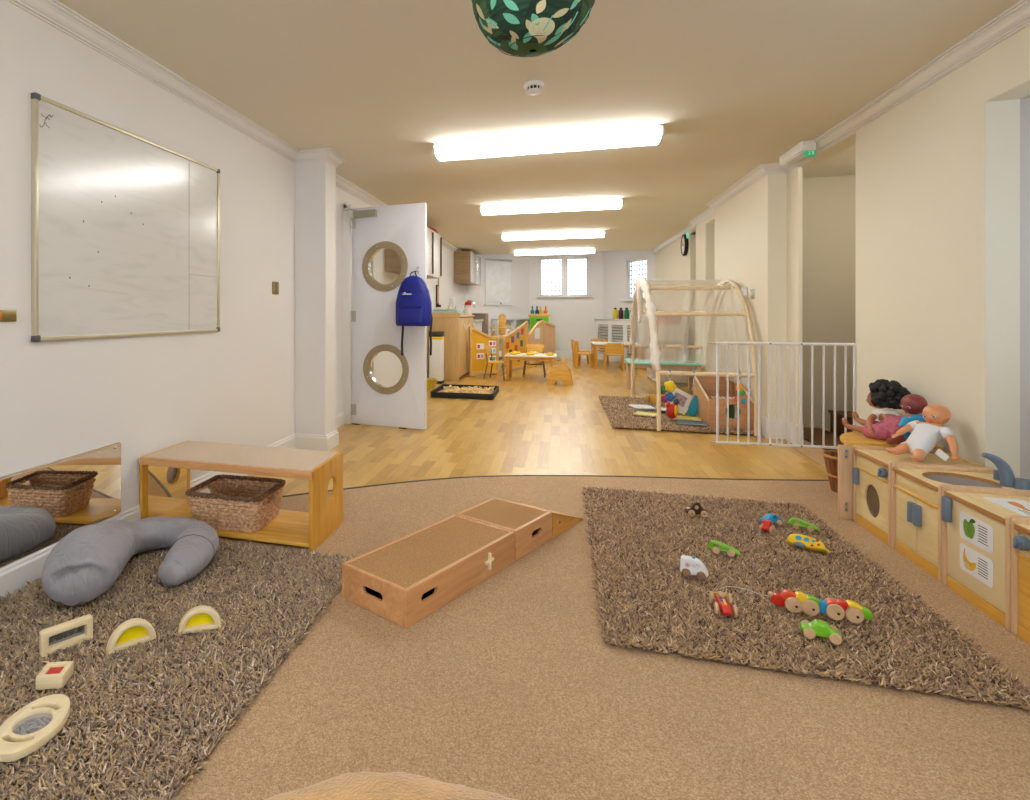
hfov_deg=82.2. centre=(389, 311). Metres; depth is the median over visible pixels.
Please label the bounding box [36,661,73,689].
block
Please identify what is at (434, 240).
upper cabinet
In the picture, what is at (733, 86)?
ceiling
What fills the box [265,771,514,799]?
fluffy cushion
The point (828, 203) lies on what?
wall
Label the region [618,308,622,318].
paint bottle
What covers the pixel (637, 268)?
window
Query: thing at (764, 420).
baseboard
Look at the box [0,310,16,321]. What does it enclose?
wall socket
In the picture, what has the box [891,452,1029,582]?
sink
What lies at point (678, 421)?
picture book
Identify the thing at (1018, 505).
print
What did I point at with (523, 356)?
table
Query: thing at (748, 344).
safety gate
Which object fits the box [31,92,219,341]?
whiteboard
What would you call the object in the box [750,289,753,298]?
light switch
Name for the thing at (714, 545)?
toy car
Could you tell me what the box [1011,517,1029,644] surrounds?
range
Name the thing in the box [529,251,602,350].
wall
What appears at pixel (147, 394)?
wall
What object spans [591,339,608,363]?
child chair
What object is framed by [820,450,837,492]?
wooden basket
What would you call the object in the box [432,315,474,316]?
countertop
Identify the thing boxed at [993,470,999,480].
tap
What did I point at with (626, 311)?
paint bottle
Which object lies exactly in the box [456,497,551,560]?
block
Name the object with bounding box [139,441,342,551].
bench
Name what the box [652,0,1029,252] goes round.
trim
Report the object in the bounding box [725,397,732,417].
picture book
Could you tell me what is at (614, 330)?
radiator cover
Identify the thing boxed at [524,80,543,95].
smoke detector
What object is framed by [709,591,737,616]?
car
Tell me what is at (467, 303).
jug
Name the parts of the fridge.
handle, door, panel, panel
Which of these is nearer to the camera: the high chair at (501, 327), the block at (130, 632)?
the block at (130, 632)
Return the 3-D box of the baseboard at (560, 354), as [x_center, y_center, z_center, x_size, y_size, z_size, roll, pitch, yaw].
[4.158,0.960,11.010,2.891,0.160,4.896,0,0,-33]
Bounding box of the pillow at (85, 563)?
[42,516,218,605]
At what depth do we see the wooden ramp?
2.71 m
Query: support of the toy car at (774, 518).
on the shaggy rug at (639, 539)
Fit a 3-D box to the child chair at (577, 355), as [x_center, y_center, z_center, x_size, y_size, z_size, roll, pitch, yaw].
[3.650,0.796,10.831,0.361,0.489,0.322,0,0,26]
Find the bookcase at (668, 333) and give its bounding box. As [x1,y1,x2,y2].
[647,322,688,386]
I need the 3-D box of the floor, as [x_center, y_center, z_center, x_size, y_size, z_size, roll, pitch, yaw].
[1.644,1.088,5.562,6.800,0.104,17.000,0,0,16]
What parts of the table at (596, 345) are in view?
leg, leg, leg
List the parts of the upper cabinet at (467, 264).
panel, panel, door, door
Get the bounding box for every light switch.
[272,282,278,293]
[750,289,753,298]
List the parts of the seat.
panel, panel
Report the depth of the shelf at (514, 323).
12.76 m
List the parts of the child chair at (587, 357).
frame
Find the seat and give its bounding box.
[547,358,572,385]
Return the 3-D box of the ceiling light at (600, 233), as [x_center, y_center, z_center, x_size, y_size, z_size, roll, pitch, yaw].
[2.478,-1.161,8.788,1.504,0.088,0.222,0,0,16]
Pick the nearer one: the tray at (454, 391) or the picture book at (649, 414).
the picture book at (649, 414)
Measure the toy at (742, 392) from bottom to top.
0.289 m
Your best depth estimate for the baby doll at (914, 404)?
2.82 m
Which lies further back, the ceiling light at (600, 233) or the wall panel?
the wall panel
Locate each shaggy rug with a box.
[0,537,353,799]
[581,485,1029,709]
[599,395,753,435]
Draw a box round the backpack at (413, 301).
[396,271,432,354]
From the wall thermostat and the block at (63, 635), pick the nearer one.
the block at (63, 635)
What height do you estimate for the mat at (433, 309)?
0.075 m
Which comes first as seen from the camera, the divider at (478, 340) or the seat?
the seat
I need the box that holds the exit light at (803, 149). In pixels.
[780,140,815,165]
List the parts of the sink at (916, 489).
door, handle, rail, handle, door, panel, panel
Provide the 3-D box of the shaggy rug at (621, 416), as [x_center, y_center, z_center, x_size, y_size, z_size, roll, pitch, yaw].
[2.804,1.013,5.867,1.194,0.047,1.979,0,0,16]
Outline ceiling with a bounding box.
[58,0,1020,253]
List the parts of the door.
porthole glass, porthole glass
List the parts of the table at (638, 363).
leg, leg, leg, leg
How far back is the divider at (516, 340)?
10.27 m
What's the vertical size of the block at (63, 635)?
0.072 m
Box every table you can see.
[504,353,556,380]
[591,342,641,368]
[624,359,704,393]
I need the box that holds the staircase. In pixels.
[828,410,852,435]
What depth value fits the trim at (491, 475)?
3.57 m
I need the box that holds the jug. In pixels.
[465,301,471,306]
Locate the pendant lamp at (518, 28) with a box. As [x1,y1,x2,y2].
[472,0,594,56]
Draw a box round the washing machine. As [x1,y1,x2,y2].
[852,445,992,546]
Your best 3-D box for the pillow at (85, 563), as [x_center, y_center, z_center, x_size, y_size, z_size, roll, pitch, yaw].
[-0.993,0.903,2.256,0.624,0.220,0.524,0,0,-29]
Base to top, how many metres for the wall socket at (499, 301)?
0.140 m
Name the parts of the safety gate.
rail, rail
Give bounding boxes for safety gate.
[708,342,855,448]
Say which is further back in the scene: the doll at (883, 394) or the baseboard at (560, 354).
the baseboard at (560, 354)
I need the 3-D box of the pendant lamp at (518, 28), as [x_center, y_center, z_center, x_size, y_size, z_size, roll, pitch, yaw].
[0.413,-0.979,1.663,0.353,0.451,0.353,0,0,16]
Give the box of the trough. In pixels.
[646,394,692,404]
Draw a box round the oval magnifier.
[0,694,69,761]
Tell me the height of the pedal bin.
0.754 m
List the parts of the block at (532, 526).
panel, panel, panel, panel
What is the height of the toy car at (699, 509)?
0.066 m
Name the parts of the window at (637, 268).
glass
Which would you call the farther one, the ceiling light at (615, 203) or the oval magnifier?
the ceiling light at (615, 203)
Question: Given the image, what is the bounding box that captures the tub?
[427,378,436,389]
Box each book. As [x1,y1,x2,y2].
[628,404,655,409]
[633,411,656,416]
[665,388,697,416]
[670,415,700,420]
[677,420,707,425]
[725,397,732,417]
[729,397,736,417]
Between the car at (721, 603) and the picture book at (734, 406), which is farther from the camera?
the picture book at (734, 406)
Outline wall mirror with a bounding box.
[0,442,120,567]
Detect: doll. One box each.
[842,379,910,439]
[885,404,959,461]
[886,394,927,444]
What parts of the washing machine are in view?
handle, rail, door, control panel, porthole pane, knob, panel, panel, panel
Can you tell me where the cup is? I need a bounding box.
[680,355,687,362]
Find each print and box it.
[672,392,686,406]
[963,519,974,538]
[963,548,975,570]
[1008,502,1029,510]
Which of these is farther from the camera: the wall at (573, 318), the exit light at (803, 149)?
the wall at (573, 318)
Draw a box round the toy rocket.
[666,402,677,418]
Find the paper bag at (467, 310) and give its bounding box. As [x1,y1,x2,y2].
[463,307,472,314]
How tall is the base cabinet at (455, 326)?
1.030 m
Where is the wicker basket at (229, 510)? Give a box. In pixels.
[185,474,285,532]
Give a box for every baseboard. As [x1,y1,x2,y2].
[0,411,343,598]
[555,351,588,357]
[761,415,802,444]
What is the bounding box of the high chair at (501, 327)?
[489,314,510,350]
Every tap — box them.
[982,452,1029,489]
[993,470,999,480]
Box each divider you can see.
[465,327,502,376]
[499,321,532,373]
[528,320,548,366]
[544,321,559,362]
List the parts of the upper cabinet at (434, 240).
door, handle, door, handle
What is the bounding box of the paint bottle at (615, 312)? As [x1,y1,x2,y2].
[613,308,617,318]
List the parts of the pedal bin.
lid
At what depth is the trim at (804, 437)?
4.54 m
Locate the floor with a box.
[170,358,1029,799]
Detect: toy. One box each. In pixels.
[661,367,678,404]
[734,369,746,403]
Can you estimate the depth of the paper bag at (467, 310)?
9.71 m
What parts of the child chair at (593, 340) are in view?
backrest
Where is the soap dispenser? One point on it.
(452, 299)
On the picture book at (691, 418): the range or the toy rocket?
the toy rocket
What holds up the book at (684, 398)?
on the shaggy rug at (621, 416)
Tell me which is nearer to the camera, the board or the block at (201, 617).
the block at (201, 617)
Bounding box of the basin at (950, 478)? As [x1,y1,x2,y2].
[922,472,1001,487]
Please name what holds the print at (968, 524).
attached to the fridge
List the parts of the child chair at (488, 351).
leg, backrest, seat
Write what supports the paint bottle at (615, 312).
on the radiator cover
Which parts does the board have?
panel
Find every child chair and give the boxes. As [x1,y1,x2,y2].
[483,346,510,380]
[522,344,545,376]
[571,339,590,363]
[573,341,594,367]
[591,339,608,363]
[603,343,623,370]
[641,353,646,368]
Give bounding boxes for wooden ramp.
[512,501,582,538]
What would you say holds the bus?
on the shaggy rug at (639, 539)
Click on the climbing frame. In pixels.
(642, 285)
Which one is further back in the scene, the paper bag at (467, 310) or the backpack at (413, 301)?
the paper bag at (467, 310)
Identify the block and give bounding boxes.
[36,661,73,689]
[39,614,92,656]
[106,618,156,654]
[178,605,221,633]
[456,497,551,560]
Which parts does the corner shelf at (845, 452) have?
panel, hinge plate, hinge plate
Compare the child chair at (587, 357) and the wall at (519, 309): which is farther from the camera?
the wall at (519, 309)
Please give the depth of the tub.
7.63 m
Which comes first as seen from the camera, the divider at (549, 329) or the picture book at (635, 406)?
the picture book at (635, 406)
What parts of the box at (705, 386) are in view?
panel, panel, panel, panel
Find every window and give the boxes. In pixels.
[537,257,591,297]
[620,258,646,300]
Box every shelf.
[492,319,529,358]
[838,431,943,519]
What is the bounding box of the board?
[436,285,440,306]
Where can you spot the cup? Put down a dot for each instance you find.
(684, 358)
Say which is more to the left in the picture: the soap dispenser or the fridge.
the soap dispenser
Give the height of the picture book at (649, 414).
0.012 m
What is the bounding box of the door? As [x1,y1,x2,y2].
[345,203,426,429]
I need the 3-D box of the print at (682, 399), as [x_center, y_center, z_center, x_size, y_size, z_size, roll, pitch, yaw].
[2.748,0.831,5.456,0.120,0.100,0.002,28,-10,4]
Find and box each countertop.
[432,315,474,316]
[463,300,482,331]
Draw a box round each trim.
[7,0,460,251]
[282,475,828,496]
[343,203,354,423]
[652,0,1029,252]
[803,436,835,455]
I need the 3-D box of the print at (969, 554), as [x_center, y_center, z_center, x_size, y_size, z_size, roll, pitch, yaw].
[2.068,0.886,2.051,0.001,0.070,0.067,0,0,16]
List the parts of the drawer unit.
drawer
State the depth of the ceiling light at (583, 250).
11.05 m
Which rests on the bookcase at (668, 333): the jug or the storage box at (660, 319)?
the storage box at (660, 319)
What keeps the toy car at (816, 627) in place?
on the shaggy rug at (639, 539)
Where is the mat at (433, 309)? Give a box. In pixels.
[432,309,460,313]
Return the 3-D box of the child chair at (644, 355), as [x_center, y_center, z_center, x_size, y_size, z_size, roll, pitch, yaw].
[4.852,0.796,10.662,0.361,0.489,0.322,0,0,16]
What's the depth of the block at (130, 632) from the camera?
1.75 m
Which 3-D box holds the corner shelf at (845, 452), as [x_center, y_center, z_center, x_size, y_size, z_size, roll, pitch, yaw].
[2.516,0.846,3.015,0.428,0.389,0.399,0,0,16]
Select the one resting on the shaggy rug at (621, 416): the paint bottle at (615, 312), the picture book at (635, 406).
the picture book at (635, 406)
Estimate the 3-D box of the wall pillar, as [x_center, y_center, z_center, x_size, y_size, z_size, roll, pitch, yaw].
[-0.572,-0.083,4.431,0.250,2.245,0.205,0,0,16]
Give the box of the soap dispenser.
[450,297,455,308]
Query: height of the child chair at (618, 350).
0.489 m
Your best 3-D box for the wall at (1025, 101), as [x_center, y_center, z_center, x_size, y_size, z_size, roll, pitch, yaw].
[2.669,-0.083,1.453,0.505,2.245,2.200,0,0,16]
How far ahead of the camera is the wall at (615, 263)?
12.23 m
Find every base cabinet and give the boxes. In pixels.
[428,313,474,380]
[472,313,487,334]
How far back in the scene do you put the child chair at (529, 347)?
9.46 m
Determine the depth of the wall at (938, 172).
2.99 m
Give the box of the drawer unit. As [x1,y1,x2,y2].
[528,314,550,329]
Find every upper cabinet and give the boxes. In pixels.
[427,227,441,278]
[454,251,480,285]
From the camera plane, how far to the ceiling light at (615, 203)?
6.30 m
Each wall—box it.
[0,0,465,564]
[466,254,528,335]
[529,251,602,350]
[603,250,654,318]
[655,25,1029,477]
[802,175,855,428]
[1020,95,1029,479]
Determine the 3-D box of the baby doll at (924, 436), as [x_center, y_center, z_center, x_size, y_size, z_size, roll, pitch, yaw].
[2.426,0.544,2.608,0.287,0.231,0.307,0,0,16]
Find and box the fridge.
[941,486,1029,631]
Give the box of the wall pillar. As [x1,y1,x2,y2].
[295,160,335,434]
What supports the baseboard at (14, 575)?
attached to the wall at (147, 394)
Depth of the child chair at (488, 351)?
8.92 m
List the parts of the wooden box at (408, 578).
panel, panel, panel, panel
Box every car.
[685,501,707,516]
[707,540,739,556]
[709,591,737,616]
[759,513,783,525]
[759,519,774,532]
[788,517,818,531]
[799,619,842,644]
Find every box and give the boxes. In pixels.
[342,515,514,628]
[656,316,681,322]
[693,376,753,429]
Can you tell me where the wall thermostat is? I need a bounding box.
[741,287,746,296]
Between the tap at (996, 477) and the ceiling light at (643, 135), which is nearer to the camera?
the tap at (996, 477)
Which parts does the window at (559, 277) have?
sill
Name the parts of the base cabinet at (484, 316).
door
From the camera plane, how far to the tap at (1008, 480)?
2.23 m
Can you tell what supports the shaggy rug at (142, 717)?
on the floor
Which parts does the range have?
knob, rail, door, control panel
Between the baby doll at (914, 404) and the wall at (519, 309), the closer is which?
the baby doll at (914, 404)
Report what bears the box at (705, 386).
on the shaggy rug at (621, 416)
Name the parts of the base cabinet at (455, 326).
panel, door, door, door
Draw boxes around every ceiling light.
[433,124,663,160]
[480,198,622,214]
[502,230,604,240]
[514,248,594,255]
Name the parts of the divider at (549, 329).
frame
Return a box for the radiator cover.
[594,319,648,362]
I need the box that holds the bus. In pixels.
[787,534,830,552]
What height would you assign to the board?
0.362 m
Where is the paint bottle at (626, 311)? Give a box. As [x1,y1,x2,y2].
[624,308,628,318]
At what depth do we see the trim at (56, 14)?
2.90 m
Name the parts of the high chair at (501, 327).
backrest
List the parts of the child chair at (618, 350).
frame, seat, backrest, frame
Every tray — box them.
[431,384,498,399]
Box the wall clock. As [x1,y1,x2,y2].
[681,234,688,255]
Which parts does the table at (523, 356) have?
leg, leg, leg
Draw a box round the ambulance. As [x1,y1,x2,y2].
[680,555,707,580]
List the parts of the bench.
panel, edge rail, panel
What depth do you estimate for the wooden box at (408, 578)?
2.10 m
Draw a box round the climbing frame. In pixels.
[629,276,757,435]
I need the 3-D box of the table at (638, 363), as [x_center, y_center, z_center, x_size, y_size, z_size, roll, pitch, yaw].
[3.529,0.840,7.455,0.860,0.400,0.600,0,0,16]
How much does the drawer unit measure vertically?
0.990 m
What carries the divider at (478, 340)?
on the floor
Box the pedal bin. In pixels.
[429,331,443,383]
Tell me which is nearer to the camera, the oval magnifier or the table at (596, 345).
the oval magnifier
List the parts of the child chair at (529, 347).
backrest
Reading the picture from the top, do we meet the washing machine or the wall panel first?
the wall panel
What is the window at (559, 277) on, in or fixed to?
in the wall at (573, 318)
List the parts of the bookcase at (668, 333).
shelf, shelf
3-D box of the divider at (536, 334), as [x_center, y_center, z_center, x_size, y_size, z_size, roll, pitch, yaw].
[2.886,0.605,11.348,0.260,0.869,1.024,0,0,29]
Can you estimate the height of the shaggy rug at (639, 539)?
0.088 m
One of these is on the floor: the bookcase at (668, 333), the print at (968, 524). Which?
the bookcase at (668, 333)
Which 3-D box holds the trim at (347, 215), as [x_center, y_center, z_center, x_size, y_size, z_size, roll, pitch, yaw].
[-0.335,0.015,5.761,0.190,2.050,0.860,0,0,16]
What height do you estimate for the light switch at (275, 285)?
0.088 m
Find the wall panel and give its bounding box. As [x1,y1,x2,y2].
[484,258,512,304]
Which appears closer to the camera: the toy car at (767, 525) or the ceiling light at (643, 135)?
the toy car at (767, 525)
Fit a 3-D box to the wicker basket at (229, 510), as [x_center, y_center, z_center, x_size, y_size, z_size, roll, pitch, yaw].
[-0.736,0.917,2.767,0.394,0.174,0.319,0,0,14]
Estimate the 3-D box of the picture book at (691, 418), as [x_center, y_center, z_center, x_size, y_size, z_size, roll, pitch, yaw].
[2.755,0.990,5.369,0.260,0.012,0.160,0,0,25]
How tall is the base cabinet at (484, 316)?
1.000 m
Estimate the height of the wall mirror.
0.325 m
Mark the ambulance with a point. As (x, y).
(689, 565)
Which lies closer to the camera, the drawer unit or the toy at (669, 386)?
the toy at (669, 386)
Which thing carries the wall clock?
attached to the wall at (938, 172)
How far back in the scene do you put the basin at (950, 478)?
2.40 m
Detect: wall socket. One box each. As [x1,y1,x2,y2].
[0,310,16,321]
[498,300,502,306]
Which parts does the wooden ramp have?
panel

